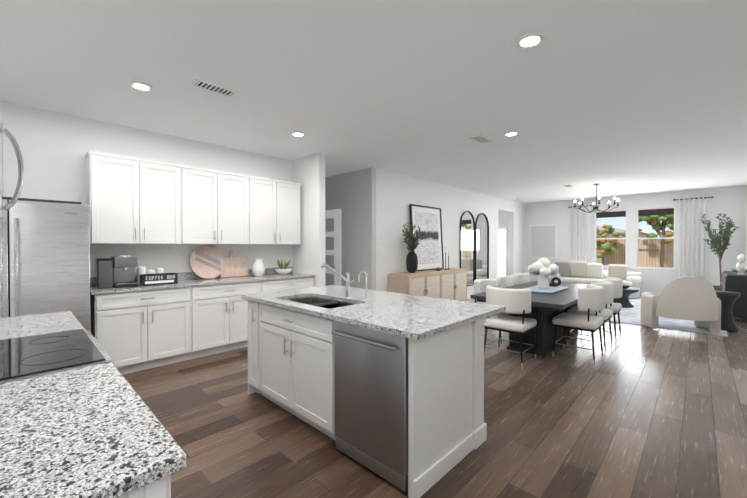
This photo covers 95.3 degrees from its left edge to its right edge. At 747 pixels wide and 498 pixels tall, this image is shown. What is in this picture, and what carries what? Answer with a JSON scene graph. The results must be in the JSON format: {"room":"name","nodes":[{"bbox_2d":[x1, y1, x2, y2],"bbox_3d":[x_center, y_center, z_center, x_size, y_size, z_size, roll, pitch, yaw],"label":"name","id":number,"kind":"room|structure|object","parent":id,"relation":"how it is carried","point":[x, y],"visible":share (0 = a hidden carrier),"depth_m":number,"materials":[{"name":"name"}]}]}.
{"room":"dining room and kitchen","nodes":[
{"label":"dining room and kitchen","id":0,"kind":"room"},
{"bbox_2d":[0,100,291,276],"bbox_3d":[-2.664,-0.071,4.629,0.120,2.860,3.790,1,1,44],"label":"wall","id":1,"kind":"structure","parent":0,"point":[55,147],"depth_m":4.00,"materials":[{"name":"white paint"}]},
{"bbox_2d":[85,150,188,244],"bbox_3d":[-2.828,-0.558,4.109,0.350,1.004,0.960,1,1,44],"label":"upper cabinet","id":2,"kind":"object","parent":1,"relation":"attached to","point":[132,200],"depth_m":3.94,"materials":[{"name":"white paint"}]},
{"bbox_2d":[90,267,292,286],"bbox_3d":[-2.344,0.366,4.864,0.019,0.100,2.768,1,1,44],"label":"backsplash","id":3,"kind":"structure","parent":1,"relation":"attached to","point":[268,271],"depth_m":4.72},
{"bbox_2d":[189,166,256,244],"bbox_3d":[-2.236,-0.565,4.727,0.350,1.004,1.029,1,1,44],"label":"upper cabinet","id":4,"kind":"object","parent":1,"relation":"attached to","point":[222,208],"depth_m":4.64,"materials":[{"name":"white paint"}]},
{"bbox_2d":[253,176,300,244],"bbox_3d":[-1.646,-0.571,5.344,0.350,1.004,0.960,1,1,44],"label":"upper cabinet","id":5,"kind":"object","parent":1,"relation":"attached to","point":[278,201],"depth_m":5.26,"materials":[{"name":"white paint"}]},
{"bbox_2d":[292,153,324,286],"bbox_3d":[-1.071,-0.082,5.644,0.720,2.860,0.120,1,1,44],"label":"wall","id":6,"kind":"structure","parent":0,"point":[307,257],"depth_m":5.49,"materials":[{"name":"white paint"}]},
{"bbox_2d":[325,167,375,289],"bbox_3d":[-1.256,-0.102,7.591,3.500,2.860,0.120,1,1,44],"label":"wall","id":7,"kind":"structure","parent":0,"point":[351,196],"depth_m":6.62,"materials":[{"name":"white paint"}]},
{"bbox_2d":[325,209,340,285],"bbox_3d":[-1.069,0.256,7.263,1.050,2.150,0.097,1,1,44],"label":"door","id":8,"kind":"structure","parent":7,"relation":"attached to","point":[333,239],"depth_m":7.09,"materials":[{"name":"white wood"}]},
{"bbox_2d":[0,0,746,203],"bbox_3d":[1.557,-1.573,6.740,8.960,0.100,12.940,1,1,44],"label":"ceiling","id":9,"kind":"structure","parent":0,"point":[613,98],"depth_m":3.04,"materials":[{"name":"white paint"}]},
{"bbox_2d":[128,81,152,91],"bbox_3d":[-2.118,-1.478,3.102,0.189,0.012,0.189,0,1,5],"label":"recessed light","id":10,"kind":"object","parent":9,"relation":"in","point":[140,86],"depth_m":3.10,"materials":[{"name":"white plastic"}]},
{"bbox_2d":[191,78,237,97],"bbox_3d":[-1.461,-1.479,3.138,0.160,0.012,0.360,1,1,44],"label":"ceiling vent","id":11,"kind":"object","parent":9,"relation":"in","point":[224,91],"depth_m":3.12,"materials":[{"name":"white metal"}]},
{"bbox_2d":[291,132,305,136],"bbox_3d":[-0.980,-1.492,4.435,0.189,0.012,0.189,0,1,5],"label":"recessed light","id":12,"kind":"object","parent":9,"relation":"in","point":[297,134],"depth_m":4.44,"materials":[{"name":"white plastic"}]},
{"bbox_2d":[469,135,492,143],"bbox_3d":[1.469,-1.494,4.638,0.160,0.012,0.360,1,1,44],"label":"ceiling vent","id":13,"kind":"object","parent":9,"relation":"in","point":[481,139],"depth_m":4.63,"materials":[{"name":"white metal"}]},
{"bbox_2d":[504,131,518,136],"bbox_3d":[1.792,-1.492,4.426,0.189,0.012,0.189,0,1,5],"label":"recessed light","id":14,"kind":"object","parent":9,"relation":"in","point":[509,134],"depth_m":4.42,"materials":[{"name":"white plastic"}]},
{"bbox_2d":[516,32,544,48],"bbox_3d":[1.109,-1.471,2.410,0.189,0.012,0.189,0,1,5],"label":"recessed light","id":15,"kind":"object","parent":9,"relation":"in","point":[530,40],"depth_m":2.40,"materials":[{"name":"white plastic"}]},
{"bbox_2d":[574,184,618,212],"bbox_3d":[5.276,-1.204,8.058,0.830,0.663,1.197,1,1,44],"label":"chandelier","id":16,"kind":"object","parent":9,"relation":"hanging from","point":[596,207],"visible":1,"depth_m":8.02,"materials":[{"name":"black metal"}]},
{"bbox_2d":[123,295,746,497],"bbox_3d":[1.557,1.366,6.771,8.960,0.060,12.940,1,1,44],"label":"floor","id":17,"kind":"structure","parent":0,"point":[637,411],"depth_m":2.62,"materials":[{"name":"brown wood"}]},
{"bbox_2d":[0,197,90,331],"bbox_3d":[-3.301,0.458,3.235,0.853,1.830,0.865,1,1,44],"label":"refrigerator","id":18,"kind":"object","parent":17,"relation":"on","point":[44,256],"visible":0.69,"depth_m":3.07,"materials":[{"name":"grey metal"}]},
{"bbox_2d":[0,329,113,383],"bbox_3d":[-1.532,0.887,1.424,0.754,0.970,0.702,1,1,44],"label":"range","id":19,"kind":"object","parent":17,"relation":"on","point":[26,357],"visible":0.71,"depth_m":1.43,"materials":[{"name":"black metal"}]},
{"bbox_2d":[0,311,186,497],"bbox_3d":[-1.509,0.873,1.376,2.420,1.040,0.666,1,1,44],"label":"countertop","id":20,"kind":"structure","parent":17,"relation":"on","point":[98,431],"depth_m":0.83,"materials":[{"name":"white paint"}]},
{"bbox_2d":[90,287,197,374],"bbox_3d":[-2.719,0.911,4.035,0.630,0.908,0.982,1,1,44],"label":"base cabinet","id":21,"kind":"object","parent":17,"relation":"on","point":[190,315],"depth_m":3.80,"materials":[{"name":"white paint"}]},
{"bbox_2d":[90,271,313,294],"bbox_3d":[-2.117,0.435,4.648,0.645,0.032,2.768,1,1,44],"label":"countertop","id":22,"kind":"structure","parent":21,"relation":"on","point":[250,278],"depth_m":4.29,"materials":[{"name":"grey stone"}]},
{"bbox_2d":[95,255,138,288],"bbox_3d":[-2.883,0.248,3.824,0.240,0.355,0.360,1,1,44],"label":"coffee maker","id":23,"kind":"object","parent":22,"relation":"on","point":[118,271],"visible":1,"depth_m":3.76,"materials":[{"name":"grey plastic"}]},
{"bbox_2d":[137,266,147,283],"bbox_3d":[-2.812,0.315,4.130,0.089,0.214,0.090,1,1,44],"label":"canister set","id":24,"kind":"object","parent":22,"relation":"on","point":[141,269],"depth_m":4.10,"materials":[{"name":"white ceramic"}]},
{"bbox_2d":[148,268,163,273],"bbox_3d":[-2.720,0.329,4.248,0.177,0.184,0.084,-1,1,-40],"label":"canister set","id":25,"kind":"object","parent":22,"relation":"on","point":[159,270],"depth_m":4.24,"materials":[{"name":"white ceramic"}]},
{"bbox_2d":[140,273,177,285],"bbox_3d":[-2.570,0.360,4.079,0.142,0.125,0.360,1,1,44],"label":"sign","id":26,"kind":"object","parent":22,"relation":"on","point":[157,279],"visible":1,"depth_m":4.02,"materials":[{"name":"black wood"}]},
{"bbox_2d":[190,246,224,278],"bbox_3d":[-2.314,0.184,4.759,0.133,0.461,0.470,1,1,44],"label":"round cutting board","id":27,"kind":"object","parent":22,"relation":"on","point":[207,262],"visible":0.96,"depth_m":4.74,"materials":[{"name":"brown wood"}]},
{"bbox_2d":[220,250,247,277],"bbox_3d":[-2.072,0.213,5.041,0.087,0.395,0.420,1,1,44],"label":"rectangular cutting board","id":28,"kind":"object","parent":22,"relation":"on","point":[235,266],"visible":0.94,"depth_m":5.04,"materials":[{"name":"brown wood"}]},
{"bbox_2d":[252,258,266,275],"bbox_3d":[-1.729,0.278,5.190,0.190,0.265,0.239,1,1,44],"label":"pitcher","id":29,"kind":"object","parent":22,"relation":"on","point":[258,268],"visible":0.98,"depth_m":5.11,"materials":[{"name":"white ceramic"}]},
{"bbox_2d":[275,259,291,274],"bbox_3d":[-1.440,0.275,5.449,0.277,0.267,0.284,1,1,44],"label":"potted plant","id":30,"kind":"object","parent":22,"relation":"on","point":[283,269],"visible":0.98,"depth_m":5.40,"materials":[{"name":"white ceramic"}]},
{"bbox_2d":[198,283,265,357],"bbox_3d":[-2.115,0.904,4.667,0.630,0.908,1.053,1,1,44],"label":"base cabinet","id":31,"kind":"object","parent":17,"relation":"on","point":[222,311],"depth_m":4.41,"materials":[{"name":"white paint"}]},
{"bbox_2d":[266,279,313,291],"bbox_3d":[-1.510,0.898,5.299,0.630,0.908,0.983,1,1,44],"label":"base cabinet","id":32,"kind":"object","parent":17,"relation":"on","point":[272,285],"depth_m":5.08,"materials":[{"name":"white paint"}]},
{"bbox_2d":[242,298,493,497],"bbox_3d":[-0.170,0.923,2.860,1.985,0.908,1.033,1,1,44],"label":"kitchen island","id":33,"kind":"object","parent":17,"relation":"on","point":[388,386],"depth_m":2.19,"materials":[{"name":"white paint"}]},
{"bbox_2d":[241,290,468,341],"bbox_3d":[-0.320,0.455,2.697,2.055,0.032,0.540,1,1,44],"label":"island countertop","id":34,"kind":"structure","parent":33,"relation":"on","point":[399,319],"depth_m":2.27,"materials":[{"name":"grey stone"}]},
{"bbox_2d":[289,294,352,309],"bbox_3d":[-0.465,0.558,2.926,0.787,0.204,0.419,1,1,44],"label":"sink","id":35,"kind":"object","parent":34,"relation":"in","point":[313,299],"depth_m":3.17,"materials":[{"name":"black metal"}]},
{"bbox_2d":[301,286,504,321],"bbox_3d":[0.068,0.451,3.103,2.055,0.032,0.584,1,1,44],"label":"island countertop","id":36,"kind":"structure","parent":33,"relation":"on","point":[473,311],"depth_m":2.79,"materials":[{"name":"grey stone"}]},
{"bbox_2d":[389,268,466,301],"bbox_3d":[1.266,0.901,7.322,0.465,0.860,2.300,1,1,44],"label":"sideboard","id":37,"kind":"object","parent":17,"relation":"on","point":[451,284],"visible":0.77,"depth_m":7.00,"materials":[{"name":"brown wood"}]},
{"bbox_2d":[402,222,428,272],"bbox_3d":[0.817,-0.032,6.818,0.475,1.011,0.898,1,1,44],"label":"vase","id":38,"kind":"object","parent":37,"relation":"on","point":[411,257],"visible":1,"depth_m":6.70,"materials":[{"name":"black ceramic"}]},
{"bbox_2d":[409,204,443,270],"bbox_3d":[1.190,-0.238,7.485,0.126,1.408,1.150,1,1,44],"label":"framed picture","id":39,"kind":"object","parent":37,"relation":"on","point":[428,250],"visible":0.85,"depth_m":7.50,"materials":[{"name":"white paper"}]},
{"bbox_2d":[444,247,449,269],"bbox_3d":[1.659,0.205,7.671,0.070,0.520,0.190,1,1,44],"label":"candlesticks","id":40,"kind":"object","parent":37,"relation":"on","point":[445,260],"visible":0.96,"depth_m":7.62,"materials":[{"name":"black metal"}]},
{"bbox_2d":[474,279,508,348],"bbox_3d":[1.735,0.905,4.977,0.510,0.901,0.555,1,1,44],"label":"dining chair","id":41,"kind":"object","parent":17,"relation":"on","point":[480,285],"visible":0.4,"depth_m":4.88,"materials":[{"name":"white fabric"}]},
{"bbox_2d":[491,276,513,332],"bbox_3d":[2.211,0.900,5.490,0.510,0.901,0.555,1,1,44],"label":"dining chair","id":42,"kind":"object","parent":17,"relation":"on","point":[504,281],"visible":0.27,"depth_m":5.66,"materials":[{"name":"white fabric"}]},
{"bbox_2d":[484,285,536,368],"bbox_3d":[1.674,0.914,4.198,0.555,0.901,0.510,1,1,44],"label":"dining chair","id":43,"kind":"object","parent":17,"relation":"on","point":[515,301],"visible":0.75,"depth_m":4.00,"materials":[{"name":"white fabric"}]},
{"bbox_2d":[511,273,529,284],"bbox_3d":[2.702,0.895,5.989,0.510,0.901,0.555,1,1,43],"label":"dining chair","id":44,"kind":"object","parent":17,"relation":"on","point":[520,278],"visible":0.21,"depth_m":6.16,"materials":[{"name":"white fabric"}]},
{"bbox_2d":[470,281,586,356],"bbox_3d":[2.557,0.979,5.049,1.120,0.750,2.500,1,1,44],"label":"dining table","id":45,"kind":"object","parent":17,"relation":"on","point":[546,308],"visible":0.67,"depth_m":4.43,"materials":[{"name":"black wood"}]},
{"bbox_2d":[524,285,567,293],"bbox_3d":[2.522,0.588,5.009,0.420,0.030,0.800,1,1,44],"label":"tray","id":46,"kind":"object","parent":45,"relation":"on","point":[548,290],"visible":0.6,"depth_m":4.83,"materials":[{"name":"blue fabric"}]},
{"bbox_2d":[528,258,558,288],"bbox_3d":[2.455,0.349,4.939,0.426,0.445,0.462,1,1,44],"label":"hydrangea vase","id":47,"kind":"object","parent":46,"relation":"on","point":[543,268],"visible":1,"depth_m":4.85,"materials":[{"name":"white ceramic"}]},
{"bbox_2d":[549,277,560,285],"bbox_3d":[2.759,0.495,5.183,0.183,0.143,0.144,1,1,44],"label":"knot","id":48,"kind":"object","parent":46,"relation":"on","point":[552,283],"visible":0.98,"depth_m":5.15,"materials":[{"name":"black ceramic"}]},
{"bbox_2d":[552,284,603,364],"bbox_3d":[2.612,0.912,4.318,0.510,0.901,0.555,1,1,44],"label":"dining chair","id":49,"kind":"object","parent":17,"relation":"on","point":[590,298],"visible":1,"depth_m":4.10,"materials":[{"name":"white fabric"}]},
{"bbox_2d":[567,280,612,350],"bbox_3d":[3.096,0.907,4.838,0.510,0.901,0.555,1,1,44],"label":"dining chair","id":50,"kind":"object","parent":17,"relation":"on","point":[605,313],"visible":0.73,"depth_m":4.62,"materials":[{"name":"white fabric"}]},
{"bbox_2d":[581,277,622,340],"bbox_3d":[3.587,0.902,5.337,0.510,0.901,0.555,1,1,43],"label":"dining chair","id":51,"kind":"object","parent":17,"relation":"on","point":[615,307],"visible":0.56,"depth_m":5.09,"materials":[{"name":"white upholstery"},{"name":"matte black metal"},{"name":"brass"}]},
{"bbox_2d":[608,298,727,336],"bbox_3d":[6.031,1.323,7.383,2.140,0.011,3.870,1,1,44],"label":"area rug","id":52,"kind":"object","parent":17,"relation":"on","point":[630,315],"visible":0.21,"depth_m":6.24,"materials":[{"name":"grey carpet"}]},
{"bbox_2d":[548,261,641,297],"bbox_3d":[6.254,0.823,9.766,2.200,0.936,1.030,1,1,44],"label":"sofa","id":53,"kind":"object","parent":52,"relation":"on","point":[580,272],"visible":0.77,"depth_m":9.67,"materials":[{"name":"white fabric"}]},
{"bbox_2d":[613,288,638,307],"bbox_3d":[5.684,1.111,7.872,0.720,0.400,0.720,1,1,44],"label":"coffee table","id":54,"kind":"object","parent":52,"relation":"on","point":[623,300],"visible":0.5,"depth_m":7.67,"materials":[{"name":"black wood"}]},
{"bbox_2d":[640,276,720,333],"bbox_3d":[5.104,0.879,5.696,1.000,0.910,0.917,1,1,44],"label":"accent chair","id":55,"kind":"object","parent":52,"relation":"on","point":[696,300],"visible":1,"depth_m":5.34,"materials":[{"name":"beige fabric"}]},
{"bbox_2d":[716,291,740,331],"bbox_3d":[5.861,1.024,5.654,0.320,0.620,0.320,1,1,44],"label":"side table","id":56,"kind":"object","parent":52,"relation":"on","point":[728,299],"visible":0.83,"depth_m":5.58,"materials":[{"name":"black wood"}]},
{"bbox_2d":[701,213,738,290],"bbox_3d":[8.234,0.214,8.093,0.693,2.215,1.002,1,1,44],"label":"tree","id":57,"kind":"object","parent":17,"relation":"on","point":[723,238],"visible":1,"depth_m":8.09,"materials":[{"name":"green plant"}]},
{"bbox_2d":[721,271,746,317],"bbox_3d":[6.860,0.911,6.335,0.452,0.860,0.507,1,1,44],"label":"base cabinet","id":58,"kind":"object","parent":17,"relation":"on","point":[732,281],"depth_m":6.20,"materials":[{"name":"black wood"}]},
{"bbox_2d":[736,254,745,274],"bbox_3d":[6.896,0.283,6.382,0.132,0.390,0.265,1,1,44],"label":"sculpture","id":59,"kind":"object","parent":58,"relation":"on","point":[741,266],"visible":1,"depth_m":6.33,"materials":[{"name":"white ceramic"}]},
{"bbox_2d":[376,168,524,294],"bbox_3d":[2.644,-0.119,9.224,0.120,2.860,7.630,1,1,44],"label":"wall","id":60,"kind":"structure","parent":0,"point":[397,194],"depth_m":7.94,"materials":[{"name":"white paint"}]},
{"bbox_2d":[460,211,474,285],"bbox_3d":[2.468,-0.011,8.922,0.032,1.970,0.770,1,1,44],"label":"mirror","id":61,"kind":"object","parent":60,"relation":"attached to","point":[467,241],"visible":0.88,"depth_m":8.96,"materials":[{"name":"black mirror"}]},
{"bbox_2d":[475,213,488,279],"bbox_3d":[3.042,-0.017,9.522,0.032,1.970,0.790,1,1,44],"label":"mirror","id":62,"kind":"object","parent":60,"relation":"attached to","point":[481,247],"visible":0.9,"depth_m":9.52,"materials":[{"name":"black mirror"}]},
{"bbox_2d":[498,186,745,291],"bbox_3d":[6.548,-0.136,10.852,7.410,2.860,0.120,1,1,44],"label":"wall","id":63,"kind":"structure","parent":0,"point":[730,202],"depth_m":9.61,"materials":[{"name":"white paint"}]},
{"bbox_2d":[498,224,509,275],"bbox_3d":[4.552,0.185,12.654,1.100,2.180,0.033,1,1,44],"label":"window","id":64,"kind":"structure","parent":63,"relation":"in","point":[503,249],"depth_m":12.42,"materials":[{"name":"white glass"}]},
{"bbox_2d":[528,224,556,258],"bbox_3d":[5.728,-0.253,11.528,0.910,1.160,0.030,1,1,44],"label":"wall art","id":65,"kind":"object","parent":63,"relation":"attached to","point":[548,237],"visible":0.96,"depth_m":11.51,"materials":[{"name":"white paper"}]},
{"bbox_2d":[568,205,594,262],"bbox_3d":[6.530,-0.052,10.683,0.744,2.635,0.147,1,1,44],"label":"curtain","id":66,"kind":"object","parent":63,"relation":"hanging from","point":[581,235],"visible":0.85,"depth_m":10.63,"materials":[{"name":"white fabric"}]},
{"bbox_2d":[595,210,628,270],"bbox_3d":[7.141,-0.265,10.256,0.910,1.789,0.151,1,1,44],"label":"window","id":67,"kind":"structure","parent":63,"relation":"in","point":[616,213],"depth_m":10.26,"materials":[{"name":"white"}]},
{"bbox_2d":[640,291,660,295],"bbox_3d":[7.206,1.246,10.142,5.219,0.110,0.014,1,1,44],"label":"baseboard","id":68,"kind":"structure","parent":63,"relation":"attached to","point":[641,292],"depth_m":9.53,"materials":[{"name":"white"}]},
{"bbox_2d":[634,207,676,272],"bbox_3d":[7.896,-0.257,9.534,0.940,1.789,0.151,1,1,44],"label":"window","id":69,"kind":"structure","parent":63,"relation":"in","point":[657,211],"depth_m":9.50,"materials":[{"name":"white"}]},
{"bbox_2d":[673,196,712,278],"bbox_3d":[8.362,-0.034,8.931,0.774,2.635,0.147,1,1,44],"label":"curtain","id":70,"kind":"object","parent":63,"relation":"hanging from","point":[692,248],"visible":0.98,"depth_m":8.89,"materials":[{"name":"white fabric"}]},
{"bbox_2d":[745,185,746,268],"bbox_3d":[4.751,-0.062,3.701,0.120,2.860,12.700,1,1,44],"label":"wall","id":71,"kind":"structure","parent":0,"point":[746,230],"depth_m":8.16,"materials":[{"name":"white paint"}]},
{"bbox_3d":[-1.848,-0.035,1.142,6.120,2.860,0.120,1,1,44],"label":"wall","id":72,"kind":"structure","parent":0,"visible":0},
{"bbox_2d":[0,114,23,219],"bbox_3d":[-1.632,-0.357,1.306,0.754,0.449,0.412,1,1,44],"label":"microwave","id":73,"kind":"object","parent":72,"relation":"attached to","point":[18,190],"visible":1,"depth_m":1.57,"materials":[{"name":"silver metal"}]},
{"label":"outside","id":74,"kind":"structure","parent":0,"visible":0},
{"bbox_2d":[597,217,673,236],"bbox_3d":[32.089,-19.667,54.911,130.000,39.000,0.001,1,1,44],"label":"sky","id":75,"kind":"structure","parent":74,"point":[620,223],"depth_m":50.54,"materials":[{"name":"white"}]},
{"bbox_3d":[21.493,1.398,29.584,70.000,0.100,47.570,1,1,44],"label":"ground","id":76,"kind":"structure","parent":74,"visible":0},
{"bbox_2d":[597,225,647,237],"bbox_3d":[19.915,-1.065,38.036,17.000,4.650,11.500,1,1,44],"label":"neighbouring house","id":77,"kind":"structure","parent":76,"relation":"on","point":[640,234],"depth_m":30.08,"materials":[{"name":"beige"}]},
{"bbox_2d":[596,239,673,267],"bbox_3d":[8.571,0.504,16.064,60.000,1.970,0.160,1,1,44],"label":"fence","id":78,"kind":"object","parent":76,"relation":"on","point":[648,252],"depth_m":13.73,"materials":[{"name":"brown wood"}]},
{"bbox_2d":[596,214,673,266],"bbox_3d":[10.140,-0.572,12.681,4.153,4.200,2.628,1,1,44],"label":"tree","id":79,"kind":"object","parent":76,"relation":"on","point":[653,221],"visible":0.31,"depth_m":12.50,"materials":[{"name":"green plant"}]}
]}

